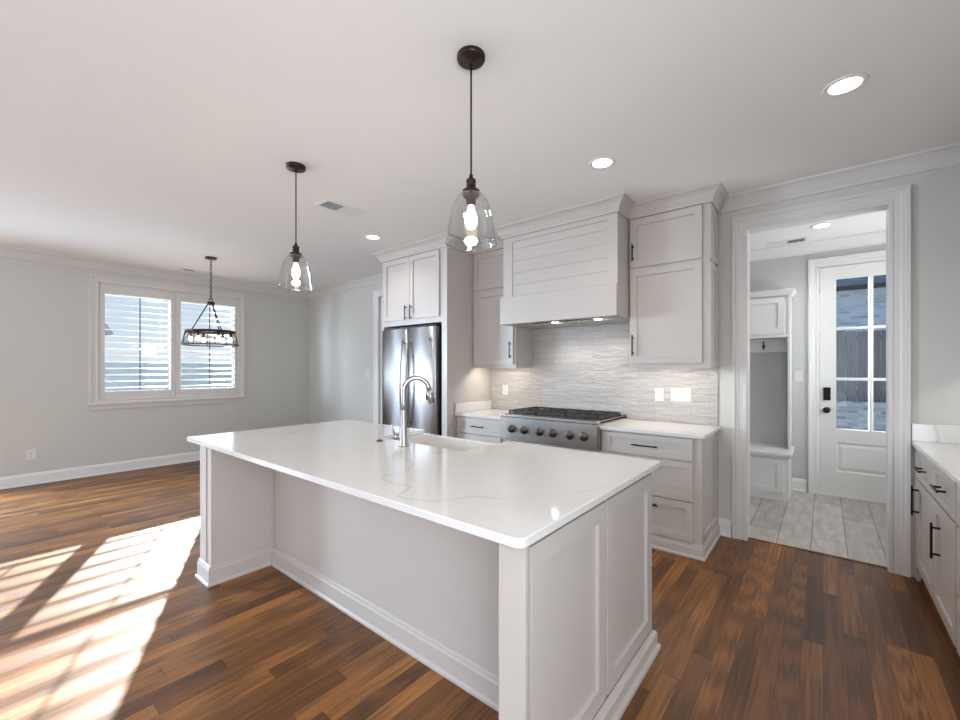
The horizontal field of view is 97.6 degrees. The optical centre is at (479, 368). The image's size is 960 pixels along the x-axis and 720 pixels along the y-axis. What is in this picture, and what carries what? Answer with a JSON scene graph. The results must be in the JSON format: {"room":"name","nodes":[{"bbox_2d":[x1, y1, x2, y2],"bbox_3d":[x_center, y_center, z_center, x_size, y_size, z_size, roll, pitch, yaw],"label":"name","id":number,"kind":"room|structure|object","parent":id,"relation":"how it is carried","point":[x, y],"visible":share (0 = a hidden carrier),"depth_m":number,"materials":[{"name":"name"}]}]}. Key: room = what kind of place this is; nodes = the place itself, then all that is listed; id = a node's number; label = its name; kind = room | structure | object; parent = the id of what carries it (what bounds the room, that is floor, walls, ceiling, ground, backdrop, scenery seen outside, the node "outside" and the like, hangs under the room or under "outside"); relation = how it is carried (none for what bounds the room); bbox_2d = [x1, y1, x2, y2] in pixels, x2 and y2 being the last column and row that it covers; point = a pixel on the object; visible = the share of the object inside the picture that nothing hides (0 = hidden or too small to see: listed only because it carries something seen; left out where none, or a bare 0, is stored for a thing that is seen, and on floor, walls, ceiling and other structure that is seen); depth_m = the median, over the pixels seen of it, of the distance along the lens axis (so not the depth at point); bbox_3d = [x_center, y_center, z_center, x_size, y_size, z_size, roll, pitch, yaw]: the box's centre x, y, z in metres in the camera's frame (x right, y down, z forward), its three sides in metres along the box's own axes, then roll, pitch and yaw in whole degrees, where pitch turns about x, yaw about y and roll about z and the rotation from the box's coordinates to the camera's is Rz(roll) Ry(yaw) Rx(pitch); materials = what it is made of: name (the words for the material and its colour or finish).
{"room":"kitchen","nodes":[
{"label":"kitchen","id":0,"kind":"room"},
{"bbox_2d":[0,256,308,476],"bbox_3d":[-5.744,-0.009,4.753,0.150,2.810,8.190,0,0,39],"label":"wall","id":1,"kind":"structure","parent":0,"point":[44,306],"depth_m":5.40,"materials":[{"name":"paint"}]},
{"bbox_2d":[26,449,35,459],"bbox_3d":[-5.399,1.031,5.049,0.008,0.122,0.078,0,0,39],"label":"wall outlet","id":2,"kind":"object","parent":1,"relation":"attached to","point":[30,454],"visible":1,"depth_m":5.05,"materials":[{"name":"white plastic"}]},
{"bbox_2d":[0,451,199,489],"bbox_3d":[-4.457,1.326,6.187,0.026,0.140,4.100,0,0,39],"label":"baseboard","id":3,"kind":"structure","parent":1,"relation":"attached to","point":[6,482],"depth_m":5.47,"materials":[{"name":"white wood"}]},
{"bbox_2d":[0,245,308,297],"bbox_3d":[-5.638,-1.359,4.685,0.100,0.110,7.920,0,0,39],"label":"trim","id":4,"kind":"structure","parent":1,"relation":"attached to","point":[5,251],"depth_m":5.78,"materials":[{"name":"white paint"}]},
{"bbox_2d":[87,273,245,409],"bbox_3d":[-4.513,-0.346,6.200,0.185,1.774,1.920,0,0,39],"label":"window","id":5,"kind":"structure","parent":1,"relation":"in","point":[95,402],"depth_m":5.96,"materials":[{"name":"white paint"}]},
{"bbox_2d":[100,283,174,397],"bbox_3d":[-4.755,-0.366,5.864,0.114,1.517,0.835,0,0,41],"label":"window shutter","id":6,"kind":"object","parent":5,"relation":"attached to","point":[104,288],"visible":1,"depth_m":5.83,"materials":[{"name":"white paint"}]},
{"bbox_2d":[175,292,236,394],"bbox_3d":[-4.225,-0.366,6.512,0.090,1.517,0.835,0,0,39],"label":"window shutter","id":7,"kind":"object","parent":5,"relation":"attached to","point":[179,297],"visible":0.89,"depth_m":6.43,"materials":[{"name":"white paint"}]},
{"bbox_2d":[0,0,959,290],"bbox_3d":[-1.731,-1.464,2.764,8.880,0.100,10.190,0,0,39],"label":"ceiling","id":8,"kind":"structure","parent":0,"point":[159,134],"depth_m":2.33,"materials":[{"name":"paint"}]},
{"bbox_2d":[179,268,209,273],"bbox_3d":[-4.111,-1.411,6.072,0.150,0.006,0.360,0,0,39],"label":"ceiling vent","id":9,"kind":"object","parent":8,"relation":"in","point":[184,269],"visible":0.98,"depth_m":6.06,"materials":[{"name":"white metal"}]},
{"bbox_2d":[181,256,238,346],"bbox_3d":[-3.422,-0.854,5.341,0.628,1.120,0.628,0,0,39],"label":"chandelier","id":10,"kind":"object","parent":8,"relation":"hanging from","point":[218,332],"visible":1,"depth_m":5.30,"materials":[{"name":"brown metal"}]},
{"bbox_2d":[189,332,192,340],"bbox_3d":[-3.616,-0.402,5.253,0.048,0.124,0.047,0,0,39],"label":"socket","id":11,"kind":"object","parent":10,"relation":"attached to","point":[190,333],"depth_m":5.24,"materials":[{"name":"white"}]},
{"bbox_2d":[196,331,199,340],"bbox_3d":[-3.442,-0.402,5.129,0.048,0.124,0.047,0,0,39],"label":"socket","id":12,"kind":"object","parent":10,"relation":"attached to","point":[197,332],"depth_m":5.12,"materials":[{"name":"white"}]},
{"bbox_2d":[201,333,205,342],"bbox_3d":[-3.596,-0.402,5.465,0.048,0.124,0.047,0,0,39],"label":"bulb","id":13,"kind":"object","parent":10,"relation":"attached to","point":[203,339],"depth_m":5.45,"materials":[{"name":"white glass"}]},
{"bbox_2d":[216,332,220,340],"bbox_3d":[-3.249,-0.402,5.218,0.048,0.124,0.047,0,0,39],"label":"socket","id":14,"kind":"object","parent":10,"relation":"attached to","point":[218,338],"depth_m":5.20,"materials":[{"name":"white"}]},
{"bbox_2d":[277,161,313,289],"bbox_3d":[-1.284,-0.988,2.930,0.235,0.852,0.235,0,0,39],"label":"pendant light","id":15,"kind":"object","parent":8,"relation":"hanging from","point":[296,167],"visible":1,"depth_m":2.92,"materials":[{"name":"brown metal"}]},
{"bbox_2d":[289,243,301,262],"bbox_3d":[-1.284,-0.808,2.930,0.086,0.142,0.086,0,0,39],"label":"socket","id":16,"kind":"object","parent":15,"relation":"attached to","point":[295,254],"depth_m":2.91,"materials":[{"name":"brown metal"}]},
{"bbox_2d":[315,199,365,217],"bbox_3d":[-1.227,-1.411,3.705,0.200,0.006,0.385,0,0,39],"label":"ceiling vent","id":17,"kind":"object","parent":8,"relation":"in","point":[327,204],"visible":1,"depth_m":3.69,"materials":[{"name":"white metal"}]},
{"bbox_2d":[364,234,381,239],"bbox_3d":[-1.148,-1.411,4.510,0.180,0.005,0.180,0,0,39],"label":"recessed light","id":18,"kind":"object","parent":8,"relation":"in","point":[370,236],"visible":1,"depth_m":4.51,"materials":[{"name":"white plastic"}]},
{"bbox_2d":[445,45,496,251],"bbox_3d":[-0.040,-0.988,1.899,0.235,0.852,0.235,0,0,39],"label":"pendant light","id":19,"kind":"object","parent":8,"relation":"hanging from","point":[469,57],"visible":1,"depth_m":1.88,"materials":[{"name":"brown metal"}]},
{"bbox_2d":[462,174,480,205],"bbox_3d":[-0.040,-0.808,1.899,0.086,0.142,0.086,0,0,39],"label":"socket","id":20,"kind":"object","parent":19,"relation":"attached to","point":[470,193],"depth_m":1.88,"materials":[{"name":"brown metal"}]},
{"bbox_2d":[589,156,615,168],"bbox_3d":[0.838,-1.411,2.882,0.180,0.005,0.180,0,0,39],"label":"recessed light","id":21,"kind":"object","parent":8,"relation":"in","point":[603,162],"visible":1,"depth_m":2.87,"materials":[{"name":"white plastic"}]},
{"bbox_2d":[766,237,807,246],"bbox_3d":[3.423,-1.411,4.686,0.370,0.006,0.190,0,0,39],"label":"ceiling vent","id":22,"kind":"object","parent":8,"relation":"in","point":[803,239],"visible":1,"depth_m":4.69,"materials":[{"name":"white metal"}]},
{"bbox_2d":[810,222,833,228],"bbox_3d":[3.372,-1.411,4.141,0.180,0.005,0.180,0,0,39],"label":"recessed light","id":23,"kind":"object","parent":8,"relation":"in","point":[826,224],"visible":1,"depth_m":4.14,"materials":[{"name":"white plastic"}]},
{"bbox_2d":[822,72,869,96],"bbox_3d":[1.819,-1.411,2.093,0.180,0.005,0.180,0,0,39],"label":"recessed light","id":24,"kind":"object","parent":8,"relation":"in","point":[844,85],"visible":1,"depth_m":2.08,"materials":[{"name":"white plastic"}]},
{"bbox_2d":[0,460,959,719],"bbox_3d":[-1.731,1.426,2.764,8.880,0.060,10.190,0,0,39],"label":"floor","id":25,"kind":"structure","parent":0,"point":[105,613],"depth_m":2.23,"materials":[{"name":"brown wood"}]},
{"bbox_2d":[382,324,441,434],"bbox_3d":[-0.632,0.456,5.076,0.927,1.880,0.859,0,0,39],"label":"refrigerator","id":26,"kind":"object","parent":25,"relation":"on","point":[407,352],"visible":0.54,"depth_m":4.71,"materials":[{"name":"silver metal"}]},
{"bbox_2d":[195,446,660,719],"bbox_3d":[-0.506,0.954,2.456,2.640,0.884,1.218,0,0,39],"label":"kitchen island","id":27,"kind":"object","parent":25,"relation":"on","point":[558,626],"visible":0.76,"depth_m":1.92,"materials":[{"name":"paint"}]},
{"bbox_2d":[187,420,660,548],"bbox_3d":[-0.565,0.497,2.580,2.830,0.030,1.310,0,0,39],"label":"island countertop","id":28,"kind":"structure","parent":27,"relation":"on","point":[511,494],"depth_m":1.97,"materials":[{"name":"white stone"}]},
{"bbox_2d":[391,375,434,446],"bbox_3d":[-0.418,0.262,2.625,0.275,0.441,0.072,0,0,-5],"label":"kitchen faucet","id":29,"kind":"object","parent":28,"relation":"on","point":[402,436],"visible":1,"depth_m":2.60,"materials":[{"name":"silver metal"}]},
{"bbox_2d":[391,433,498,450],"bbox_3d":[-0.265,0.625,2.885,0.842,0.222,0.508,0,0,39],"label":"farmhouse sink","id":30,"kind":"object","parent":28,"relation":"in","point":[453,443],"visible":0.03,"depth_m":3.15,"materials":[{"name":"white ceramic"}]},
{"bbox_2d":[383,247,489,437],"bbox_3d":[-0.554,-0.006,5.113,1.100,2.805,0.820,0,0,39],"label":"tall cabinet","id":31,"kind":"object","parent":25,"relation":"on","point":[434,286],"visible":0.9,"depth_m":4.70,"materials":[{"name":"paint"}]},
{"bbox_2d":[457,416,504,442],"bbox_3d":[0.171,0.954,4.617,0.642,0.884,0.670,0,0,39],"label":"base cabinet","id":32,"kind":"object","parent":25,"relation":"on","point":[472,428],"visible":0.27,"depth_m":4.38,"materials":[{"name":"paint"}]},
{"bbox_2d":[455,400,508,419],"bbox_3d":[0.176,0.446,4.622,0.649,0.132,0.631,0,0,39],"label":"countertop","id":33,"kind":"structure","parent":32,"relation":"on","point":[479,409],"depth_m":4.65,"materials":[{"name":"white stone"}]},
{"bbox_2d":[505,439,601,452],"bbox_3d":[0.813,1.046,4.092,1.012,0.700,0.670,0,0,39],"label":"base cabinet","id":34,"kind":"object","parent":25,"relation":"on","point":[506,440],"visible":0.04,"depth_m":3.83,"materials":[{"name":"paint"}]},
{"bbox_2d":[500,406,626,450],"bbox_3d":[0.786,0.551,4.059,1.004,0.279,0.731,0,0,39],"label":"gas rangetop","id":35,"kind":"object","parent":34,"relation":"on","point":[574,428],"visible":1,"depth_m":3.81,"materials":[{"name":"silver metal"}]},
{"bbox_2d":[511,410,618,420],"bbox_3d":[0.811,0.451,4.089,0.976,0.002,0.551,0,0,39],"label":"grate","id":36,"kind":"object","parent":35,"relation":"on","point":[615,417],"depth_m":3.95,"materials":[{"name":"black metal"}]},
{"bbox_2d":[602,430,720,561],"bbox_3d":[1.512,0.954,3.521,0.789,0.884,0.670,0,0,39],"label":"base cabinet","id":37,"kind":"object","parent":25,"relation":"on","point":[685,485],"visible":0.59,"depth_m":3.20,"materials":[{"name":"paint"}]},
{"bbox_2d":[600,419,720,438],"bbox_3d":[1.516,0.497,3.528,0.794,0.030,0.631,0,0,39],"label":"countertop","id":38,"kind":"structure","parent":37,"relation":"on","point":[695,431],"depth_m":3.41,"materials":[{"name":"white stone"}]},
{"bbox_2d":[750,288,795,501],"bbox_3d":[2.891,0.260,5.007,1.380,2.272,0.623,0,0,39],"label":"hall tree","id":39,"kind":"object","parent":25,"relation":"on","point":[771,448],"visible":0.3,"depth_m":4.80,"materials":[{"name":"white wood"}]},
{"bbox_2d":[748,537,887,568],"bbox_3d":[2.532,1.393,3.200,0.827,0.006,0.030,0,0,39],"label":"trim","id":40,"kind":"structure","parent":25,"relation":"on","point":[844,558],"depth_m":3.16,"materials":[{"name":"brown wood"}]},
{"bbox_2d":[911,448,959,647],"bbox_3d":[2.785,0.954,2.190,0.665,0.884,1.120,0,0,39],"label":"base cabinet","id":41,"kind":"object","parent":25,"relation":"on","point":[935,512],"visible":0.95,"depth_m":2.29,"materials":[{"name":"paint"}]},
{"bbox_2d":[911,423,959,485],"bbox_3d":[2.524,0.439,1.856,0.646,0.146,1.968,0,0,39],"label":"countertop","id":42,"kind":"structure","parent":41,"relation":"on","point":[940,444],"depth_m":2.67,"materials":[{"name":"white stone"}]},
{"bbox_2d":[957,484,959,656],"bbox_3d":[2.161,0.954,1.427,0.665,0.884,0.844,0,0,39],"label":"base cabinet","id":43,"kind":"object","parent":25,"relation":"on","point":[958,486],"visible":0.96,"depth_m":1.91,"materials":[{"name":"paint"}]},
{"bbox_2d":[309,165,959,578],"bbox_3d":[0.149,-0.009,5.140,8.485,2.810,0.132,0,0,39],"label":"wall","id":44,"kind":"structure","parent":0,"point":[340,323],"depth_m":3.74,"materials":[{"name":"paint"}]},
{"bbox_2d":[307,274,382,297],"bbox_3d":[-1.977,-1.359,6.743,3.165,0.110,0.100,0,0,39],"label":"trim","id":45,"kind":"structure","parent":44,"relation":"attached to","point":[376,279],"depth_m":6.91,"materials":[{"name":"white paint"}]},
{"bbox_2d":[365,369,369,376],"bbox_3d":[-1.772,0.071,6.634,0.130,0.125,0.008,0,0,39],"label":"light switch","id":46,"kind":"object","parent":44,"relation":"attached to","point":[367,371],"visible":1,"depth_m":6.64,"materials":[{"name":"white plastic"}]},
{"bbox_2d":[373,289,382,423],"bbox_3d":[-1.240,0.094,6.187,1.058,2.604,0.028,0,0,39],"label":"trim","id":47,"kind":"structure","parent":44,"relation":"attached to","point":[376,293],"depth_m":6.48,"materials":[{"name":"white wood"}]},
{"bbox_2d":[380,297,382,423],"bbox_3d":[-1.209,0.143,6.224,0.850,2.485,0.032,0,0,39],"label":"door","id":48,"kind":"structure","parent":44,"relation":"in","point":[381,298],"depth_m":6.47,"materials":[{"name":"white wood"}]},
{"bbox_2d":[473,249,531,367],"bbox_3d":[0.235,-0.709,4.742,0.588,1.400,0.374,0,0,39],"label":"upper cabinet","id":49,"kind":"object","parent":44,"relation":"attached to","point":[495,345],"visible":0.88,"depth_m":4.65,"materials":[{"name":"paint"}]},
{"bbox_2d":[503,385,507,394],"bbox_3d":[0.296,0.249,4.929,0.074,0.118,0.008,0,0,39],"label":"wall outlet","id":50,"kind":"object","parent":44,"relation":"attached to","point":[505,387],"visible":1,"depth_m":4.92,"materials":[{"name":"white plastic"}]},
{"bbox_2d":[372,181,728,263],"bbox_3d":[0.378,-1.358,4.332,3.706,0.112,0.854,0,0,39],"label":"trim","id":51,"kind":"structure","parent":44,"relation":"attached to","point":[715,193],"depth_m":3.69,"materials":[{"name":"paint"}]},
{"bbox_2d":[500,212,629,328],"bbox_3d":[0.856,-0.925,4.083,1.199,0.967,0.608,0,0,39],"label":"range hood","id":52,"kind":"object","parent":44,"relation":"attached to","point":[577,273],"visible":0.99,"depth_m":3.79,"materials":[{"name":"paint"}]},
{"bbox_2d":[655,388,662,400],"bbox_3d":[1.635,0.238,3.834,0.074,0.118,0.008,0,0,39],"label":"wall outlet","id":53,"kind":"object","parent":44,"relation":"attached to","point":[658,391],"visible":1,"depth_m":3.83,"materials":[{"name":"white plastic"}]},
{"bbox_2d":[630,202,718,367],"bbox_3d":[1.643,-0.709,3.590,0.637,1.400,0.374,0,0,39],"label":"upper cabinet","id":54,"kind":"object","parent":44,"relation":"attached to","point":[674,255],"visible":0.98,"depth_m":3.46,"materials":[{"name":"paint"}]},
{"bbox_2d":[671,388,690,401],"bbox_3d":[1.776,0.233,3.719,0.165,0.118,0.008,0,0,39],"label":"light switch","id":55,"kind":"object","parent":44,"relation":"attached to","point":[677,394],"visible":1,"depth_m":3.71,"materials":[{"name":"white plastic"}]},
{"bbox_2d":[732,184,910,577],"bbox_3d":[2.527,0.081,3.194,1.035,2.631,0.160,0,0,39],"label":"trim","id":56,"kind":"structure","parent":44,"relation":"attached to","point":[896,201],"depth_m":2.88,"materials":[{"name":"white paint"}]},
{"bbox_2d":[721,142,959,213],"bbox_3d":[2.677,-1.359,2.939,1.785,0.110,0.100,0,0,39],"label":"trim","id":57,"kind":"structure","parent":44,"relation":"attached to","point":[948,155],"depth_m":2.98,"materials":[{"name":"white paint"}]},
{"bbox_2d":[718,517,731,537],"bbox_3d":[2.043,1.326,3.505,0.097,0.140,0.026,0,0,39],"label":"baseboard","id":58,"kind":"structure","parent":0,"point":[725,525],"depth_m":3.50,"materials":[{"name":"white wood"}]},
{"bbox_2d":[750,244,885,491],"bbox_3d":[3.693,-0.009,4.834,3.100,2.810,0.120,0,0,39],"label":"wall","id":59,"kind":"structure","parent":0,"point":[786,272],"depth_m":4.80,"materials":[{"name":"paint"}]},
{"bbox_2d":[795,371,802,381],"bbox_3d":[3.641,0.088,4.793,0.075,0.122,0.008,0,0,39],"label":"light switch","id":60,"kind":"object","parent":59,"relation":"attached to","point":[798,374],"visible":1,"depth_m":4.79,"materials":[{"name":"white plastic"}]},
{"bbox_2d":[792,478,806,492],"bbox_3d":[3.637,1.326,4.786,0.135,0.140,0.026,0,0,39],"label":"baseboard","id":61,"kind":"structure","parent":59,"relation":"attached to","point":[800,485],"depth_m":4.78,"materials":[{"name":"white wood"}]},
{"bbox_2d":[750,230,885,261],"bbox_3d":[3.626,-1.354,4.753,2.860,0.120,0.090,0,0,39],"label":"trim","id":62,"kind":"structure","parent":59,"relation":"attached to","point":[877,237],"depth_m":4.64,"materials":[{"name":"white wood"}]},
{"bbox_2d":[808,250,885,503],"bbox_3d":[4.131,0.086,4.458,1.015,2.621,0.148,0,0,39],"label":"trim","id":63,"kind":"structure","parent":59,"relation":"attached to","point":[814,265],"depth_m":4.70,"materials":[{"name":"white wood"}]},
{"bbox_2d":[820,261,885,501],"bbox_3d":[4.105,0.129,4.426,0.813,2.502,0.111,0,0,39],"label":"door","id":64,"kind":"structure","parent":59,"relation":"in","point":[852,462],"depth_m":4.56,"materials":[{"name":"white wood"}]},
{"label":"outside","id":65,"kind":"structure","parent":0,"visible":0},
{"bbox_3d":[-0.707,1.746,7.036,130.000,0.100,110.000,0,0,39],"label":"ground","id":66,"kind":"structure","parent":65,"visible":0},
{"bbox_2d":[105,323,112,335],"bbox_3d":[-18.356,-0.754,11.515,7.800,4.900,11.400,0,0,39],"label":"garage","id":67,"kind":"structure","parent":66,"relation":"on","point":[107,332],"depth_m":13.56,"materials":[{"name":"beige brick"}]},
{"bbox_2d":[105,363,231,390],"bbox_3d":[-7.645,0.771,11.204,0.020,1.850,13.675,0,0,39],"label":"fence","id":68,"kind":"object","parent":66,"relation":"on","point":[107,365],"visible":0.02,"depth_m":10.64,"materials":[{"name":"white wood"}]},
{"bbox_2d":[836,330,885,402],"bbox_3d":[6.648,0.529,6.552,8.003,2.334,0.060,0,0,39],"label":"fence","id":69,"kind":"object","parent":66,"relation":"on","point":[856,341],"visible":0.08,"depth_m":6.87,"materials":[{"name":"grey wood"}]},
{"bbox_2d":[836,275,885,400],"bbox_3d":[10.210,-0.904,10.912,18.800,5.200,6.980,0,0,39],"label":"neighbor house","id":70,"kind":"structure","parent":66,"relation":"on","point":[851,293],"depth_m":8.87,"materials":[{"name":"paint"}]},
{"bbox_2d":[836,401,885,431],"bbox_3d":[6.391,1.111,6.239,8.000,1.170,0.350,0,0,39],"label":"wall","id":71,"kind":"structure","parent":66,"relation":"on","point":[853,415],"depth_m":6.51,"materials":[{"name":"grey brick"}]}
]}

